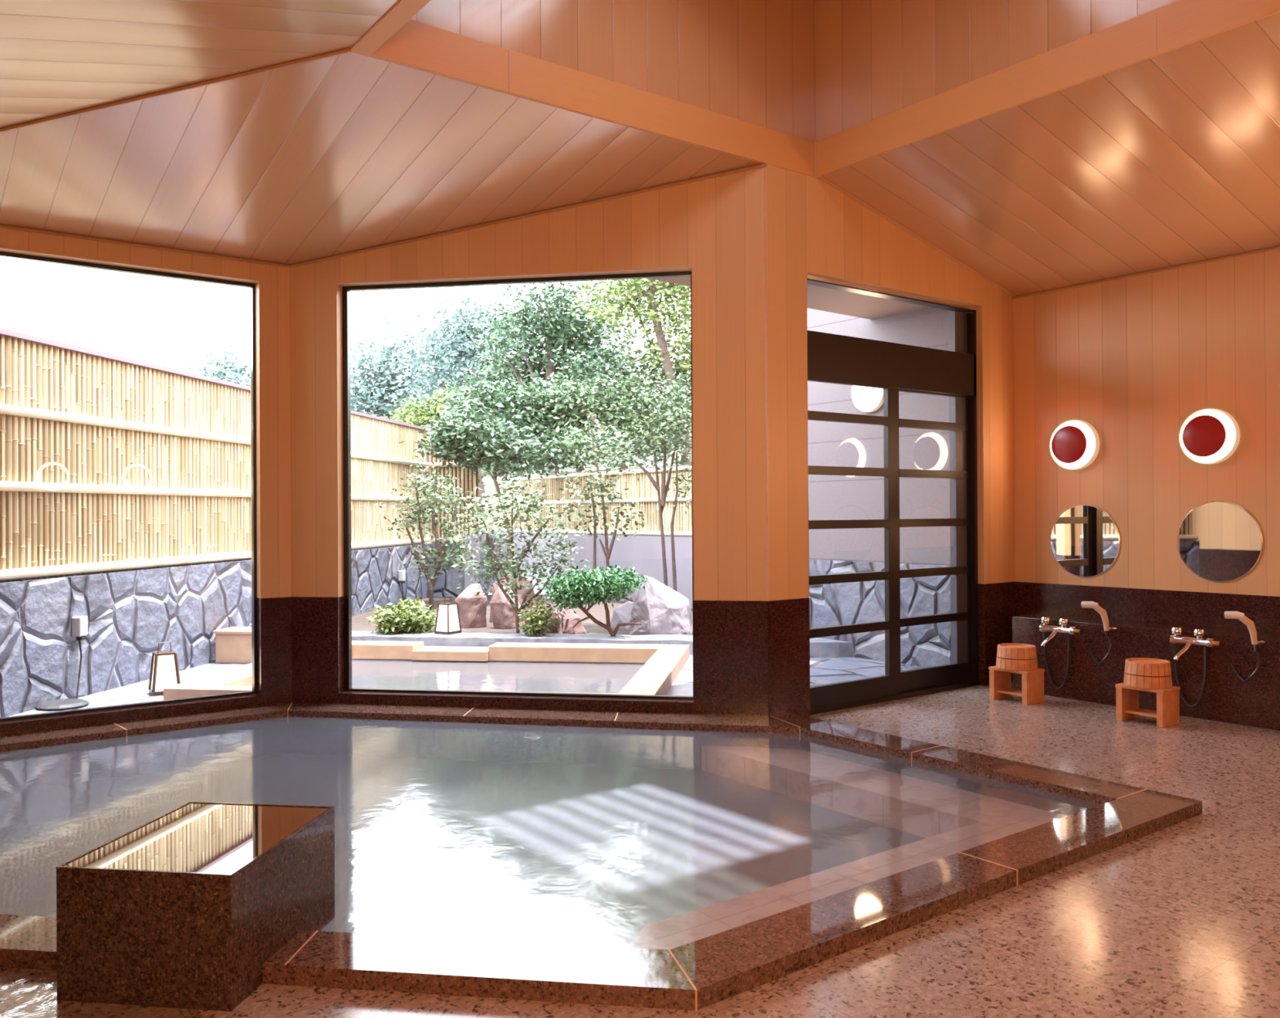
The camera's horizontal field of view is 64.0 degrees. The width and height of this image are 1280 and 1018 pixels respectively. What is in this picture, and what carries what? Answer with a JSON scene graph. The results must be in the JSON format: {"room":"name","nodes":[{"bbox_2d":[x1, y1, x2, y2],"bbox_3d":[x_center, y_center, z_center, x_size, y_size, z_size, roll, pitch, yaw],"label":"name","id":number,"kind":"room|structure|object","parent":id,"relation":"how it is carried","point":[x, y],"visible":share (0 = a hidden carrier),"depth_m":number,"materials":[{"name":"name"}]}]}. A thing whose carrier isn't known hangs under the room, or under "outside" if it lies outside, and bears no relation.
{"room":"spa","nodes":[
{"label":"spa","id":0,"kind":"room"},
{"bbox_2d":[0,227,291,736],"bbox_3d":[-3.191,-0.130,5.571,2.520,2.730,0.184,0,0,-37],"label":"wall","id":1,"kind":"structure","parent":0,"point":[273,341],"depth_m":6.17,"materials":[{"name":"orange wood"}]},
{"bbox_2d":[0,246,259,721],"bbox_3d":[-3.124,-0.126,5.579,2.037,2.492,0.121,0,0,-37],"label":"window","id":2,"kind":"structure","parent":1,"relation":"in","point":[5,252],"depth_m":5.97,"materials":[{"name":"brown metal"}]},
{"bbox_2d":[289,163,768,715],"bbox_3d":[-0.694,-0.365,6.107,2.890,3.175,0.184,0,0,10],"label":"wall","id":3,"kind":"structure","parent":0,"point":[714,226],"depth_m":5.89,"materials":[{"name":"orange wood"}]},
{"bbox_2d":[336,266,693,699],"bbox_3d":[-0.755,-0.136,6.083,2.166,2.487,0.121,0,0,10],"label":"window","id":4,"kind":"structure","parent":3,"relation":"in","point":[681,271],"depth_m":6.19,"materials":[{"name":"brown metal"}]},
{"bbox_2d":[764,162,769,600],"bbox_3d":[0.714,-0.717,5.781,0.012,2.470,0.012,0,0,-37],"label":"trim","id":5,"kind":"structure","parent":3,"relation":"attached to","point":[765,167],"depth_m":5.78,"materials":[{"name":"brown wood"}]},
{"bbox_2d":[0,718,1095,949],"bbox_3d":[-1.048,1.319,4.311,4.415,0.200,3.940,0,0,-37],"label":"water","id":6,"kind":"object","parent":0,"point":[656,844],"visible":0.59,"depth_m":4.61,"materials":[{"name":"liquid"}]},
{"bbox_2d":[0,702,1202,1011],"bbox_3d":[-0.959,1.218,4.385,4.646,0.101,4.390,0,0,-37],"label":"curb","id":7,"kind":"object","parent":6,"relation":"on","point":[695,975],"visible":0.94,"depth_m":3.08,"materials":[{"name":"stone"}]},
{"bbox_2d":[540,562,648,636],"bbox_3d":[-0.403,0.790,8.957,0.969,0.648,0.622,0,0,-6],"label":"bonsai tree","id":8,"kind":"object","parent":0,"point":[577,588],"visible":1,"depth_m":8.85,"materials":[{"name":"green plant"}]},
{"bbox_2d":[410,0,814,142],"bbox_3d":[-0.095,-2.590,5.262,2.742,0.888,0.100,0,0,-37],"label":"wall","id":9,"kind":"structure","parent":0,"point":[750,61],"depth_m":5.44,"materials":[{"name":"brown wood"}]},
{"bbox_2d":[351,0,431,54],"bbox_3d":[-0.075,-2.053,2.887,0.090,0.200,3.676,0,0,-37],"label":"trim","id":10,"kind":"structure","parent":9,"relation":"attached to","point":[403,11],"depth_m":4.12,"materials":[{"name":"brown wood"}]},
{"bbox_2d":[350,19,817,177],"bbox_3d":[-0.081,-2.050,5.244,2.920,0.211,0.114,0,0,-37],"label":"ceiling beam","id":11,"kind":"structure","parent":9,"relation":"attached to","point":[417,46],"depth_m":5.04,"materials":[{"name":"brown wood"}]},
{"bbox_2d":[0,0,1279,298],"bbox_3d":[0.917,-1.747,3.763,6.920,0.532,7.681,0,0,-37],"label":"ceiling","id":12,"kind":"structure","parent":0,"point":[247,131],"depth_m":5.16,"materials":[{"name":"brown wood"}]},
{"bbox_2d":[0,680,1279,1017],"bbox_3d":[1.503,1.200,3.005,6.914,0.001,5.800,0,0,-37],"label":"floor","id":13,"kind":"structure","parent":0,"point":[1181,919],"depth_m":2.94,"materials":[{"name":"stone"}]},
{"bbox_2d":[56,801,334,1011],"bbox_3d":[-1.176,1.050,2.792,0.463,0.330,0.578,0,0,8],"label":"block","id":14,"kind":"object","parent":13,"relation":"on","point":[186,907],"visible":0.98,"depth_m":2.53,"materials":[{"name":"stone"}]},
{"bbox_2d":[988,665,1044,705],"bbox_3d":[2.374,1.103,6.463,0.194,0.205,0.273,0,0,-37],"label":"stool","id":15,"kind":"object","parent":13,"relation":"on","point":[1032,691],"visible":0.86,"depth_m":6.40,"materials":[{"name":"brown wood"}]},
{"bbox_2d":[995,643,1038,670],"bbox_3d":[2.377,0.931,6.466,0.254,0.140,0.254,0,0,-37],"label":"bucket","id":16,"kind":"object","parent":15,"relation":"on","point":[1011,656],"visible":1,"depth_m":6.37,"materials":[{"name":"brown wood"}]},
{"bbox_2d":[1012,613,1279,730],"bbox_3d":[3.891,0.948,5.260,0.374,0.492,4.200,0,0,-37],"label":"ledge","id":17,"kind":"object","parent":13,"relation":"on","point":[1255,702],"visible":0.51,"depth_m":6.04,"materials":[{"name":"red stone"}]},
{"bbox_2d":[1039,616,1081,688],"bbox_3d":[2.643,0.921,6.478,0.154,0.462,0.268,0,0,-37],"label":"mixer tap","id":18,"kind":"object","parent":17,"relation":"attached to","point":[1044,627],"visible":1,"depth_m":6.49,"materials":[{"name":"silver metal"}]},
{"bbox_2d":[1080,600,1112,665],"bbox_3d":[2.809,0.764,6.299,0.110,0.394,0.171,0,0,-37],"label":"shower","id":19,"kind":"object","parent":17,"relation":"attached to","point":[1087,604],"visible":1,"depth_m":6.26,"materials":[{"name":"beige plastic"}]},
{"bbox_2d":[1169,626,1221,707],"bbox_3d":[3.140,0.911,5.820,0.154,0.462,0.268,0,0,-37],"label":"mixer tap","id":20,"kind":"object","parent":17,"relation":"attached to","point":[1175,639],"visible":1,"depth_m":5.83,"materials":[{"name":"silver metal"}]},
{"bbox_2d":[1224,611,1261,682],"bbox_3d":[3.312,0.759,5.633,0.110,0.394,0.171,0,0,-37],"label":"shower","id":21,"kind":"object","parent":17,"relation":"attached to","point":[1228,615],"visible":1,"depth_m":5.60,"materials":[{"name":"beige plastic"}]},
{"bbox_2d":[1115,682,1180,727],"bbox_3d":[2.865,1.099,5.787,0.194,0.205,0.273,0,0,-37],"label":"stool","id":22,"kind":"object","parent":13,"relation":"on","point":[1166,713],"visible":0.81,"depth_m":5.73,"materials":[{"name":"brown wood"}]},
{"bbox_2d":[1123,657,1173,688],"bbox_3d":[2.868,0.926,5.791,0.254,0.140,0.254,0,0,-37],"label":"bucket","id":23,"kind":"object","parent":22,"relation":"on","point":[1140,673],"visible":1,"depth_m":5.70,"materials":[{"name":"brown wood"}]},
{"bbox_2d":[646,276,932,319],"bbox_3d":[0.869,-1.584,6.851,3.350,0.100,1.130,0,0,-37],"label":"soffit","id":24,"kind":"structure","parent":0,"point":[819,298],"depth_m":7.66,"materials":[{"name":"white paint"}]},
{"bbox_2d":[766,164,1015,717],"bbox_3d":[1.625,-0.377,6.576,2.409,3.175,0.184,0,0,-37],"label":"wall","id":25,"kind":"structure","parent":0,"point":[814,228],"depth_m":6.07,"materials":[{"name":"orange wood"}]},
{"bbox_2d":[806,273,979,715],"bbox_3d":[1.612,-0.088,6.567,1.715,2.597,0.120,0,0,-37],"label":"door","id":26,"kind":"structure","parent":25,"relation":"attached to","point":[895,368],"depth_m":6.62,"materials":[{"name":"black metal"}]},
{"bbox_2d":[813,0,1177,142],"bbox_3d":[2.155,-2.604,4.640,0.100,0.888,3.604,0,0,-37],"label":"wall","id":27,"kind":"structure","parent":0,"point":[874,60],"depth_m":5.43,"materials":[{"name":"brown wood"}]},
{"bbox_2d":[816,0,1279,177],"bbox_3d":[2.177,-2.061,4.587,0.106,0.199,3.676,0,0,-37],"label":"ceiling beam","id":28,"kind":"structure","parent":27,"relation":"attached to","point":[1179,24],"depth_m":4.83,"materials":[{"name":"brown wood"}]},
{"bbox_2d":[807,248,1279,631],"bbox_3d":[3.594,-0.302,6.160,0.240,3.000,8.300,0,0,-37],"label":"wall","id":29,"kind":"structure","parent":0,"point":[1131,358],"depth_m":6.63,"materials":[{"name":"orange wood"}]},
{"bbox_2d":[851,385,883,412],"bbox_3d":[1.849,-0.951,8.293,0.049,0.336,0.336,0,0,-37],"label":"wall lamp","id":30,"kind":"object","parent":29,"relation":"attached to","point":[865,399],"visible":0.6,"depth_m":8.28,"materials":[{"name":"white"}]},
{"bbox_2d":[1049,419,1099,470],"bbox_3d":[2.877,-0.428,6.830,0.101,0.336,0.336,0,0,-37],"label":"wall lamp","id":31,"kind":"object","parent":29,"relation":"attached to","point":[1074,444],"visible":1,"depth_m":6.78,"materials":[{"name":"white"}]},
{"bbox_2d":[1050,504,1120,577],"bbox_3d":[2.952,0.214,6.812,0.008,0.488,0.488,0,0,-37],"label":"round mirror","id":32,"kind":"object","parent":29,"relation":"attached to","point":[1085,539],"visible":1,"depth_m":6.80,"materials":[{"name":"silver metal"}]},
{"bbox_2d":[1178,408,1239,464],"bbox_3d":[3.396,-0.436,6.143,0.101,0.336,0.336,0,0,-37],"label":"wall lamp","id":33,"kind":"object","parent":29,"relation":"attached to","point":[1208,436],"visible":1,"depth_m":6.10,"materials":[{"name":"white"}]},
{"bbox_2d":[1177,501,1262,582],"bbox_3d":[3.462,0.196,6.135,0.008,0.488,0.488,0,0,-37],"label":"round mirror","id":34,"kind":"object","parent":29,"relation":"attached to","point":[1218,541],"visible":1,"depth_m":6.12,"materials":[{"name":"silver metal"}]},
{"label":"outside","id":35,"kind":"structure","parent":0,"visible":0},
{"bbox_2d":[425,426,690,543],"bbox_3d":[-10.111,-0.797,15.195,37.178,4.200,16.977,0,0,-19],"label":"hillside","id":36,"kind":"structure","parent":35,"point":[602,467],"depth_m":22.42,"materials":[{"name":"soil"}]},
{"bbox_2d":[176,341,250,386],"bbox_3d":[-12.159,-1.784,29.903,3.622,6.103,3.050,0,0,-4],"label":"tree","id":37,"kind":"object","parent":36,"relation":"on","point":[227,372],"visible":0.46,"depth_m":29.56,"materials":[{"name":"green plant"}]},
{"bbox_2d":[350,317,452,419],"bbox_3d":[-5.559,-1.569,24.073,4.636,5.564,3.311,0,0,-13],"label":"tree","id":38,"kind":"object","parent":36,"relation":"on","point":[364,398],"visible":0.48,"depth_m":23.52,"materials":[{"name":"green plant"}]},
{"bbox_2d":[382,378,473,480],"bbox_3d":[-3.376,-0.481,17.040,1.898,3.316,1.398,0,0,-7],"label":"tree","id":39,"kind":"object","parent":36,"relation":"on","point":[412,417],"visible":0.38,"depth_m":16.81,"materials":[{"name":"green plant"}]},
{"bbox_2d":[374,293,533,510],"bbox_3d":[-3.704,-1.585,21.373,3.617,5.571,3.148,0,0,-7],"label":"tree","id":40,"kind":"object","parent":36,"relation":"on","point":[456,342],"visible":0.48,"depth_m":20.72,"materials":[{"name":"green plant"}]},
{"bbox_2d":[457,281,648,473],"bbox_3d":[-1.621,-1.452,17.598,2.968,5.248,3.276,0,0,40],"label":"tree","id":41,"kind":"object","parent":36,"relation":"on","point":[550,329],"visible":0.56,"depth_m":16.91,"materials":[{"name":"green plant"}]},
{"bbox_2d":[525,364,691,471],"bbox_3d":[-0.515,-0.417,14.010,2.387,3.155,2.977,0,0,42],"label":"tree","id":42,"kind":"object","parent":36,"relation":"on","point":[580,411],"visible":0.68,"depth_m":14.00,"materials":[{"name":"green plant"}]},
{"bbox_2d":[546,335,691,468],"bbox_3d":[0.241,-0.755,16.201,3.566,3.832,2.734,0,0,-6],"label":"tree","id":43,"kind":"object","parent":36,"relation":"on","point":[588,367],"visible":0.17,"depth_m":15.72,"materials":[{"name":"green plant"}]},
{"bbox_2d":[564,278,691,465],"bbox_3d":[0.788,-2.962,15.219,3.684,8.215,2.574,0,0,11],"label":"tree","id":44,"kind":"object","parent":36,"relation":"on","point":[633,286],"visible":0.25,"depth_m":14.97,"materials":[{"name":"green plant"}]},
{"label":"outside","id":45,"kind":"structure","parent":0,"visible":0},
{"bbox_2d":[351,594,693,635],"bbox_3d":[0.288,1.132,11.203,8.050,0.001,8.050,0,0,-37],"label":"garden bed","id":46,"kind":"object","parent":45,"point":[360,622],"depth_m":10.69,"materials":[{"name":"soil"}]},
{"bbox_2d":[361,595,436,634],"bbox_3d":[-2.153,1.027,9.354,0.659,0.499,0.725,0,0,12],"label":"shrub","id":47,"kind":"object","parent":46,"relation":"on","point":[397,621],"visible":0.93,"depth_m":9.22,"materials":[{"name":"green plant"}]},
{"bbox_2d":[373,455,497,609],"bbox_3d":[-2.158,0.254,10.895,1.215,1.644,0.984,0,0,-37],"label":"slender tree","id":48,"kind":"object","parent":46,"relation":"on","point":[441,553],"visible":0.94,"depth_m":10.86,"materials":[{"name":"green plant"}]},
{"bbox_2d":[454,582,487,628],"bbox_3d":[-1.652,0.937,9.943,0.281,0.440,0.323,0,0,-37],"label":"rock","id":49,"kind":"object","parent":46,"relation":"on","point":[472,608],"visible":0.85,"depth_m":9.84,"materials":[{"name":"stone"}]},
{"bbox_2d":[464,531,486,589],"bbox_3d":[-2.303,0.797,14.432,0.200,0.920,2.188,0,0,-6],"label":"wall","id":50,"kind":"structure","parent":46,"relation":"on","point":[467,578],"depth_m":13.35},
{"bbox_2d":[397,369,592,573],"bbox_3d":[-1.730,-0.419,13.650,2.343,3.153,3.656,0,0,0],"label":"tree","id":51,"kind":"object","parent":46,"relation":"on","point":[497,436],"visible":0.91,"depth_m":13.12,"materials":[{"name":"green plant"}]},
{"bbox_2d":[489,586,524,629],"bbox_3d":[-1.236,0.946,9.827,0.331,0.417,0.268,0,0,-37],"label":"rock","id":52,"kind":"object","parent":46,"relation":"on","point":[503,613],"visible":0.66,"depth_m":9.73,"materials":[{"name":"stone"}]},
{"bbox_2d":[488,572,541,622],"bbox_3d":[-1.245,0.897,10.322,0.410,0.519,0.399,0,0,-37],"label":"rock","id":53,"kind":"object","parent":46,"relation":"on","point":[522,593],"visible":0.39,"depth_m":10.28,"materials":[{"name":"stone"}]},
{"bbox_2d":[448,464,586,633],"bbox_3d":[-1.115,0.371,9.221,1.163,1.536,0.987,0,0,-20],"label":"slender tree","id":54,"kind":"object","parent":46,"relation":"on","point":[516,570],"visible":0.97,"depth_m":9.16,"materials":[{"name":"green plant"}]},
{"bbox_2d":[511,594,559,637],"bbox_3d":[-0.918,0.969,9.022,0.430,0.451,0.412,0,0,-37],"label":"shrub","id":55,"kind":"object","parent":46,"relation":"on","point":[540,621],"visible":0.97,"depth_m":8.97,"materials":[{"name":"green plant"}]},
{"bbox_2d":[537,607,586,634],"bbox_3d":[-0.718,1.024,9.320,0.369,0.252,0.352,0,0,-37],"label":"rock","id":56,"kind":"object","parent":46,"relation":"on","point":[568,619],"visible":0.49,"depth_m":9.24,"materials":[{"name":"stone"}]},
{"bbox_2d":[486,531,692,608],"bbox_3d":[-0.074,0.781,12.717,0.200,0.915,7.600,0,0,-37],"label":"wall","id":57,"kind":"structure","parent":46,"relation":"on","point":[643,553],"depth_m":12.74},
{"bbox_2d":[482,464,692,536],"bbox_3d":[-0.119,-0.090,12.689,0.125,0.823,7.442,0,0,-37],"label":"bamboo fence","id":58,"kind":"object","parent":57,"relation":"on","point":[646,497],"visible":0.41,"depth_m":12.93,"materials":[{"name":"wood"}]},
{"bbox_2d":[549,427,647,570],"bbox_3d":[-0.402,0.009,9.911,0.926,1.594,0.712,0,0,4],"label":"slender tree","id":59,"kind":"object","parent":46,"relation":"on","point":[606,551],"visible":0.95,"depth_m":9.90,"materials":[{"name":"green plant"}]},
{"bbox_2d":[610,600,633,629],"bbox_3d":[-0.088,1.010,9.690,0.288,0.277,0.299,0,0,-37],"label":"rock","id":60,"kind":"object","parent":46,"relation":"on","point":[621,614],"visible":0.48,"depth_m":9.67,"materials":[{"name":"grey stone"}]},
{"bbox_2d":[588,360,692,591],"bbox_3d":[0.101,-0.152,9.579,1.161,2.474,0.761,0,0,-9],"label":"slender tree","id":61,"kind":"object","parent":46,"relation":"on","point":[661,502],"visible":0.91,"depth_m":9.58,"materials":[{"name":"green plant"}]},
{"bbox_2d":[629,575,693,635],"bbox_3d":[0.195,0.871,9.244,0.548,0.548,0.498,0,0,12],"label":"rock","id":62,"kind":"object","parent":46,"relation":"on","point":[660,609],"visible":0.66,"depth_m":9.09,"materials":[{"name":"grey stone"}]},
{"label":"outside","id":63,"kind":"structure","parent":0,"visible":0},
{"bbox_2d":[0,654,926,759],"bbox_3d":[-1.027,1.226,6.388,7.354,0.002,5.303,0,0,8],"label":"paving","id":64,"kind":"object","parent":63,"point":[823,670],"visible":0.11,"depth_m":7.46,"materials":[{"name":"stone"}]},
{"bbox_2d":[35,698,89,711],"bbox_3d":[-3.620,1.224,6.429,0.290,0.032,0.290,0,0,-37],"label":"plate","id":65,"kind":"object","parent":64,"relation":"on","point":[63,704],"visible":1,"depth_m":6.36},
{"bbox_2d":[148,641,180,696],"bbox_3d":[-3.199,1.068,6.899,0.180,0.342,0.180,0,0,-33],"label":"lantern","id":66,"kind":"object","parent":64,"relation":"on","point":[164,671],"visible":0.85,"depth_m":6.85,"materials":[{"name":"white paper"}]},
{"bbox_2d":[0,543,430,717],"bbox_3d":[-3.609,0.846,8.428,0.300,0.800,10.182,0,0,8],"label":"stone wall","id":67,"kind":"structure","parent":64,"relation":"on","point":[128,613],"depth_m":7.21,"materials":[{"name":"grey stone"}]},
{"bbox_2d":[71,615,87,698],"bbox_3d":[-3.646,0.970,6.645,0.085,0.538,0.222,0,0,-17],"label":"wall outlet","id":68,"kind":"object","parent":67,"relation":"attached to","point":[79,623],"visible":0.93,"depth_m":6.67,"materials":[{"name":"white plastic"}]},
{"bbox_2d":[0,328,429,582],"bbox_3d":[-3.521,-0.314,8.568,0.129,1.520,10.095,0,0,8],"label":"bamboo fence","id":69,"kind":"object","parent":67,"relation":"on","point":[109,463],"visible":0.65,"depth_m":7.41,"materials":[{"name":"wood"}]},
{"bbox_2d":[398,569,405,600],"bbox_3d":[-2.868,0.941,12.358,0.065,0.405,0.080,0,0,8],"label":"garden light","id":70,"kind":"object","parent":67,"relation":"attached to","point":[402,574],"visible":0.96,"depth_m":12.32,"materials":[{"name":"white plastic"}]},
{"bbox_2d":[212,626,251,663],"bbox_3d":[-3.151,1.112,8.378,0.550,0.262,0.310,0,0,8],"label":"box","id":71,"kind":"object","parent":64,"relation":"on","point":[233,644],"visible":0.47,"depth_m":8.26,"materials":[{"name":"beige wood"}]},
{"bbox_2d":[163,640,689,700],"bbox_3d":[-1.306,1.330,7.494,3.129,0.400,2.440,0,0,8],"label":"rim","id":72,"kind":"object","parent":64,"relation":"in","point":[663,663],"visible":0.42,"depth_m":8.34,"materials":[{"name":"stone"}]},
{"bbox_2d":[351,659,644,693],"bbox_3d":[-1.281,1.260,7.420,3.318,0.001,3.317,0,0,-37],"label":"water","id":73,"kind":"structure","parent":72,"relation":"in","point":[581,677],"depth_m":7.73,"materials":[{"name":"clear liquid"}]},
{"bbox_2d":[351,631,854,657],"bbox_3d":[-0.604,1.174,8.907,5.374,0.152,0.367,0,0,8],"label":"kerb","id":74,"kind":"object","parent":64,"relation":"on","point":[819,646],"visible":0.37,"depth_m":8.86,"materials":[{"name":"stone"}]},
{"bbox_2d":[434,595,461,634],"bbox_3d":[-1.722,0.946,9.192,0.180,0.342,0.180,0,0,33],"label":"lantern","id":75,"kind":"object","parent":74,"relation":"on","point":[447,617],"visible":1,"depth_m":9.15,"materials":[{"name":"white paper"}]},
{"bbox_2d":[808,559,951,666],"bbox_3d":[1.789,0.823,8.423,0.060,0.785,2.560,0,0,-37],"label":"stone wall","id":76,"kind":"structure","parent":64,"relation":"on","point":[928,645],"depth_m":8.21,"materials":[{"name":"grey stone"}]},
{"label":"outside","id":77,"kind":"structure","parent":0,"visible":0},
{"bbox_2d":[429,542,486,597],"bbox_3d":[-2.399,0.855,13.551,0.679,0.800,0.300,0,0,8],"label":"stone wall","id":78,"kind":"structure","parent":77,"point":[446,584],"depth_m":13.41,"materials":[{"name":"grey stone"}]},
{"bbox_2d":[427,428,478,543],"bbox_3d":[-2.470,-0.305,13.502,0.705,1.520,0.129,0,0,8],"label":"bamboo fence","id":79,"kind":"object","parent":78,"relation":"on","point":[468,482],"visible":0.44,"depth_m":13.50,"materials":[{"name":"wood"}]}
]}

